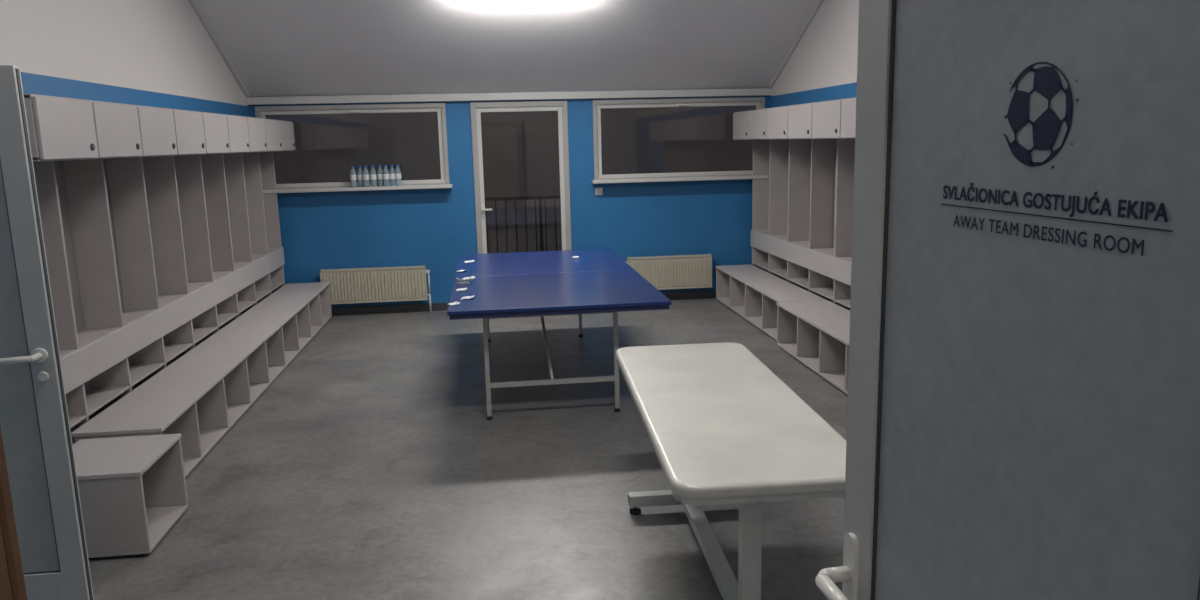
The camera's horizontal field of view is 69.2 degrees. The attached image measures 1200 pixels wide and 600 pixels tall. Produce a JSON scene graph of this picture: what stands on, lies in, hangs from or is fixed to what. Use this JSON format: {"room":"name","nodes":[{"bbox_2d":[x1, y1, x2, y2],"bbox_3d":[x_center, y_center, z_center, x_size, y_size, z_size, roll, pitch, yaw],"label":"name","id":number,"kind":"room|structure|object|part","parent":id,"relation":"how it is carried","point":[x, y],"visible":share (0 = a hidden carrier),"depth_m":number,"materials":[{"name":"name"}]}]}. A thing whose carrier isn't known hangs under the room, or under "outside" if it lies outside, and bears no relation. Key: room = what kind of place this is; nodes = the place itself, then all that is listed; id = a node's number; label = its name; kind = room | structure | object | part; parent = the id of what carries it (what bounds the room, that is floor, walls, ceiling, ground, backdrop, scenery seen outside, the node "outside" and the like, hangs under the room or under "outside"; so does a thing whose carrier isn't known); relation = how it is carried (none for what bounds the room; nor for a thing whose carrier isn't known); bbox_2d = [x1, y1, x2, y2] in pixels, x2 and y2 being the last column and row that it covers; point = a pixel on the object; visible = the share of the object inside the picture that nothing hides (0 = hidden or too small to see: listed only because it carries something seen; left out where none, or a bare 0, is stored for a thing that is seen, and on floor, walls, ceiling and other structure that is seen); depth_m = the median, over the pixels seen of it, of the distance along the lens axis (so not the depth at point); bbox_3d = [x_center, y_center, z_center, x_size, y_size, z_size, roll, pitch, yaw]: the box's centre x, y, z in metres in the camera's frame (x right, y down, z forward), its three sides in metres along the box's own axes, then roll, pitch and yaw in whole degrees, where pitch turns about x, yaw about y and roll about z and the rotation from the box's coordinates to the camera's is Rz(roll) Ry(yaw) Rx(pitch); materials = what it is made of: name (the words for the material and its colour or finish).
{"room":"changing room","nodes":[
{"label":"changing room","id":0,"kind":"room"},
{"bbox_2d":[0,0,249,116],"bbox_3d":[-3.056,-0.979,4.337,0.200,4.000,8.970,-3,10,-7],"label":"wall","id":1,"kind":"structure","parent":0,"point":[152,53],"depth_m":5.69,"materials":[{"name":"white paint"}]},
{"bbox_2d":[0,65,93,599],"bbox_3d":[-2.370,0.210,3.141,0.773,2.038,0.185,-3,10,-7],"label":"door","id":2,"kind":"structure","parent":1,"relation":"in","point":[34,418],"depth_m":3.19,"materials":[{"name":"metal"}]},
{"bbox_2d":[188,0,248,97],"bbox_3d":[-3.324,-2.454,7.027,0.030,1.455,3.010,-3,10,-7],"label":"trim","id":3,"kind":"structure","parent":1,"relation":"attached to","point":[193,4],"depth_m":7.73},
{"bbox_2d":[88,298,847,599],"bbox_3d":[-0.131,1.089,4.185,5.780,0.150,11.220,-3,10,-7],"label":"floor","id":4,"kind":"structure","parent":0,"point":[373,466],"depth_m":4.52,"materials":[{"name":"concrete"}]},
{"bbox_2d":[73,433,187,557],"bbox_3d":[-2.231,0.898,3.993,0.465,0.395,0.510,-3,10,-7],"label":"bench","id":5,"kind":"object","parent":4,"relation":"on","point":[132,490],"visible":0.77,"depth_m":3.81,"materials":[{"name":"grey laminate"}]},
{"bbox_2d":[24,94,294,444],"bbox_3d":[-2.935,-0.338,6.358,0.450,2.003,5.040,-3,10,-7],"label":"lockers","id":6,"kind":"object","parent":4,"relation":"on","point":[160,229],"visible":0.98,"depth_m":5.48,"materials":[{"name":"grey laminate"}]},
{"bbox_2d":[71,282,331,476],"bbox_3d":[-2.700,0.425,6.669,0.435,0.380,4.708,-3,10,-7],"label":"bench","id":7,"kind":"object","parent":4,"relation":"on","point":[202,394],"visible":0.88,"depth_m":5.72,"materials":[{"name":"grey laminate"}]},
{"bbox_2d":[447,249,671,419],"bbox_3d":[-0.404,0.171,6.698,1.370,0.760,2.740,-3,10,-7],"label":"table","id":8,"kind":"object","parent":4,"relation":"on","point":[541,284],"visible":0.97,"depth_m":5.87,"materials":[{"name":"blue wood"}]},
{"bbox_2d":[448,301,459,305],"bbox_3d":[-0.912,0.022,5.439,0.060,0.012,0.066,-9,13,-36],"label":"paper card","id":9,"kind":"object","parent":8,"relation":"on","point":[455,302],"visible":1,"depth_m":5.44,"materials":[{"name":"white paper"}]},
{"bbox_2d":[456,278,472,284],"bbox_3d":[-0.964,-0.136,6.211,0.114,0.045,0.040,-6,11,-24],"label":"clamp","id":10,"kind":"object","parent":8,"relation":"on","point":[458,282],"visible":1,"depth_m":6.20,"materials":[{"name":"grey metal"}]},
{"bbox_2d":[461,295,474,298],"bbox_3d":[-0.858,-0.017,5.644,0.080,0.012,0.088,-1,10,1],"label":"paper card","id":11,"kind":"object","parent":8,"relation":"on","point":[465,297],"visible":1,"depth_m":5.64,"materials":[{"name":"white paper"}]},
{"bbox_2d":[615,343,845,599],"bbox_3d":[0.492,0.739,3.662,0.670,0.700,1.870,-2,10,-5],"label":"massage table","id":12,"kind":"object","parent":4,"relation":"on","point":[721,427],"visible":0.92,"depth_m":3.19,"materials":[{"name":"white plastic"}]},
{"bbox_3d":[0.484,0.419,3.603,0.670,0.050,1.870,-2,10,-5],"label":"mattress","id":13,"kind":"part","parent":12,"relation":"part of","materials":[{"name":"white leather"}]},
{"bbox_3d":[0.485,0.452,3.609,0.650,0.019,1.840,-2,10,-5],"label":"board","id":14,"kind":"part","parent":12,"relation":"part of","materials":[{"name":"white leather"}]},
{"bbox_3d":[0.463,0.773,3.666,0.592,0.632,1.680,-2,10,-5],"label":"frame","id":15,"kind":"part","parent":12,"relation":"part of","materials":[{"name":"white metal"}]},
{"bbox_2d":[715,264,825,339],"bbox_3d":[1.586,0.001,8.413,0.395,0.380,2.208,-3,10,-7],"label":"bench","id":16,"kind":"object","parent":4,"relation":"on","point":[750,291],"visible":0.6,"depth_m":8.39,"materials":[{"name":"grey laminate"}]},
{"bbox_2d":[733,97,855,310],"bbox_3d":[1.927,-0.596,7.129,0.450,2.003,4.640,-3,10,-7],"label":"lockers","id":17,"kind":"object","parent":4,"relation":"on","point":[802,214],"visible":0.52,"depth_m":7.78,"materials":[{"name":"grey laminate"}]},
{"bbox_2d":[776,300,849,394],"bbox_3d":[1.847,0.411,6.149,0.445,0.380,2.418,-3,10,-7],"label":"bench","id":18,"kind":"object","parent":4,"relation":"on","point":[815,333],"visible":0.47,"depth_m":6.74,"materials":[{"name":"grey laminate"}]},
{"bbox_2d":[194,0,817,96],"bbox_3d":[-0.314,-2.188,4.465,5.380,1.693,8.970,-3,10,-7],"label":"ceiling","id":19,"kind":"structure","parent":0,"point":[275,47],"depth_m":8.10,"materials":[{"name":"paint"}]},
{"bbox_2d":[449,0,594,2],"bbox_3d":[-0.640,-2.564,7.257,1.240,0.100,0.170,-3,-15,-7],"label":"ceiling lamp","id":20,"kind":"object","parent":19,"relation":"attached to","point":[453,1],"depth_m":7.29,"materials":[{"name":"white plastic"}]},
{"bbox_2d":[249,88,769,307],"bbox_3d":[-0.839,-1.232,9.292,5.780,2.600,0.250,-3,10,-7],"label":"wall","id":21,"kind":"structure","parent":0,"point":[431,228],"depth_m":9.17,"materials":[{"name":"blue paint"}]},
{"bbox_2d":[255,103,449,188],"bbox_3d":[-2.512,-1.557,8.904,1.880,0.860,0.120,-3,10,-7],"label":"window","id":22,"kind":"structure","parent":21,"relation":"in","point":[260,111],"depth_m":8.88,"materials":[{"name":"white plastic"}]},
{"bbox_2d":[262,184,452,193],"bbox_3d":[-2.475,-1.135,8.887,1.910,0.035,0.129,-3,10,-7],"label":"window sill","id":23,"kind":"structure","parent":21,"relation":"attached to","point":[302,190],"depth_m":8.83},
{"bbox_2d":[350,166,356,186],"bbox_3d":[-2.513,-1.257,8.861,0.062,0.214,0.062,-3,10,-7],"label":"water bottle","id":24,"kind":"object","parent":23,"relation":"on","point":[353,179],"visible":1,"depth_m":8.84,"materials":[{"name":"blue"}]},
{"bbox_2d":[357,166,363,186],"bbox_3d":[-2.446,-1.264,8.889,0.062,0.214,0.062,-3,10,-7],"label":"water bottle","id":25,"kind":"object","parent":23,"relation":"on","point":[360,172],"visible":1,"depth_m":8.87,"materials":[{"name":"blue"}]},
{"bbox_2d":[363,166,369,186],"bbox_3d":[-2.382,-1.260,8.857,0.062,0.214,0.062,-3,10,-7],"label":"water bottle","id":26,"kind":"object","parent":23,"relation":"on","point":[366,182],"visible":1,"depth_m":8.84,"materials":[{"name":"blue"}]},
{"bbox_2d":[370,165,376,186],"bbox_3d":[-2.315,-1.266,8.885,0.062,0.214,0.062,-3,10,-7],"label":"water bottle","id":27,"kind":"object","parent":23,"relation":"on","point":[373,178],"visible":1,"depth_m":8.87,"materials":[{"name":"blue"}]},
{"bbox_2d":[377,165,383,185],"bbox_3d":[-2.248,-1.273,8.912,0.062,0.214,0.062,-3,10,-7],"label":"water bottle","id":28,"kind":"object","parent":23,"relation":"on","point":[380,171],"visible":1,"depth_m":8.89,"materials":[{"name":"blue"}]},
{"bbox_2d":[383,165,389,185],"bbox_3d":[-2.184,-1.270,8.885,0.062,0.214,0.062,-3,10,-7],"label":"water bottle","id":29,"kind":"object","parent":23,"relation":"on","point":[386,181],"visible":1,"depth_m":8.86,"materials":[{"name":"blue"}]},
{"bbox_2d":[389,165,395,185],"bbox_3d":[-2.128,-1.277,8.917,0.062,0.214,0.062,-3,10,-7],"label":"water bottle","id":30,"kind":"object","parent":23,"relation":"on","point":[392,171],"visible":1,"depth_m":8.89,"materials":[{"name":"blue"}]},
{"bbox_2d":[395,165,401,185],"bbox_3d":[-2.067,-1.278,8.914,0.062,0.214,0.062,-3,10,-7],"label":"water bottle","id":31,"kind":"object","parent":23,"relation":"on","point":[398,177],"visible":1,"depth_m":8.89,"materials":[{"name":"blue"}]},
{"bbox_2d":[320,265,431,311],"bbox_3d":[-2.332,-0.094,9.109,1.113,0.500,0.139,-3,10,-7],"label":"radiator","id":32,"kind":"object","parent":21,"relation":"attached to","point":[388,284],"visible":1,"depth_m":9.05,"materials":[{"name":"white metal"}]},
{"bbox_2d":[246,88,771,104],"bbox_3d":[-0.842,-2.101,8.976,5.380,0.075,0.060,-3,10,-7],"label":"trim","id":33,"kind":"structure","parent":21,"relation":"attached to","point":[749,91],"depth_m":8.93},
{"bbox_2d":[470,101,571,253],"bbox_3d":[-0.815,-0.994,9.215,1.001,2.160,0.130,-3,10,-7],"label":"door","id":34,"kind":"structure","parent":21,"relation":"in","point":[477,108],"depth_m":9.11,"materials":[{"name":"white plastic"}]},
{"bbox_2d":[331,291,715,315],"bbox_3d":[-0.793,0.031,9.391,5.340,0.080,0.015,-3,10,-7],"label":"baseboard","id":35,"kind":"structure","parent":21,"relation":"attached to","point":[697,294],"depth_m":9.24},
{"bbox_2d":[595,188,602,194],"bbox_3d":[-0.012,-1.156,9.273,0.080,0.080,0.018,-3,10,-7],"label":"light switch","id":36,"kind":"object","parent":21,"relation":"attached to","point":[598,191],"visible":1,"depth_m":9.27,"materials":[{"name":"white plastic"}]},
{"bbox_2d":[625,254,711,289],"bbox_3d":[0.736,-0.234,9.471,0.963,0.500,0.139,-3,10,-7],"label":"radiator","id":37,"kind":"object","parent":21,"relation":"attached to","point":[683,271],"visible":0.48,"depth_m":9.42,"materials":[{"name":"white metal"}]},
{"bbox_2d":[592,97,764,179],"bbox_3d":[0.851,-1.711,9.301,1.860,0.860,0.120,-3,10,-7],"label":"window","id":38,"kind":"structure","parent":21,"relation":"in","point":[758,102],"depth_m":9.24,"materials":[{"name":"white plastic"}]},
{"bbox_2d":[592,175,767,183],"bbox_3d":[0.858,-1.288,9.280,1.890,0.035,0.129,-3,10,-7],"label":"window sill","id":39,"kind":"structure","parent":21,"relation":"attached to","point":[744,176],"depth_m":9.22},
{"bbox_2d":[485,195,559,252],"bbox_3d":[-0.972,-0.701,10.626,5.380,1.120,0.040,-3,10,-7],"label":"balcony railing","id":40,"kind":"object","parent":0,"point":[554,197],"depth_m":10.57,"materials":[{"name":"black metal"}]},
{"bbox_2d":[770,0,858,107],"bbox_3d":[2.480,-1.232,4.990,0.200,4.000,8.970,-3,10,-7],"label":"wall","id":41,"kind":"structure","parent":0,"point":[823,65],"depth_m":7.76,"materials":[{"name":"white paint"}]},
{"bbox_2d":[769,0,823,88],"bbox_3d":[1.983,-2.696,7.653,0.030,1.455,3.010,-3,10,-7],"label":"trim","id":42,"kind":"structure","parent":41,"relation":"attached to","point":[820,2],"depth_m":8.38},
{"bbox_3d":[0.254,-0.281,0.391,5.380,3.900,0.200,-3,10,-7],"label":"wall","id":43,"kind":"structure","parent":0,"visible":0},
{"bbox_2d":[0,424,27,599],"bbox_3d":[0.138,0.579,0.539,1.073,2.160,0.215,-3,10,-7],"label":"trim","id":44,"kind":"structure","parent":43,"relation":"attached to","point":[12,581],"depth_m":0.50,"materials":[{"name":"brown wood"}]},
{"bbox_2d":[815,0,1199,599],"bbox_3d":[0.481,0.521,1.052,0.178,2.048,0.737,-3,11,-10],"label":"door","id":45,"kind":"structure","parent":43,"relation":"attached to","point":[1023,414],"depth_m":0.94,"materials":[{"name":"metal"}]},
{"bbox_3d":[0.429,0.450,1.313,0.178,0.160,0.148,-3,11,-10],"label":"handle","id":46,"kind":"part","parent":45,"relation":"part of","materials":[{"name":"white metal"}]},
{"bbox_2d":[1004,62,1078,168],"bbox_3d":[0.453,-0.190,0.897,0.001,0.108,0.112,-3,11,-10],"label":"football","id":47,"kind":"object","parent":45,"relation":"attached to","point":[1047,82],"visible":1,"depth_m":0.89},
{"bbox_2d":[953,215,1143,255],"bbox_3d":[0.456,-0.071,0.915,0.001,0.015,0.291,-3,11,-10],"label":"sign subtitle","id":48,"kind":"object","parent":45,"relation":"attached to","point":[991,220],"visible":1,"depth_m":0.88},
{"bbox_2d":[943,183,1167,221],"bbox_3d":[0.455,-0.104,0.909,0.001,0.027,0.340,-3,11,-10],"label":"sign title","id":49,"kind":"object","parent":45,"relation":"attached to","point":[1130,207],"visible":1,"depth_m":0.86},
{"bbox_2d":[941,204,1172,231],"bbox_3d":[0.456,-0.089,0.911,0.001,0.001,0.348,-3,11,-10],"label":"line","id":50,"kind":"object","parent":45,"relation":"attached to","point":[941,204],"visible":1,"depth_m":0.86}
]}

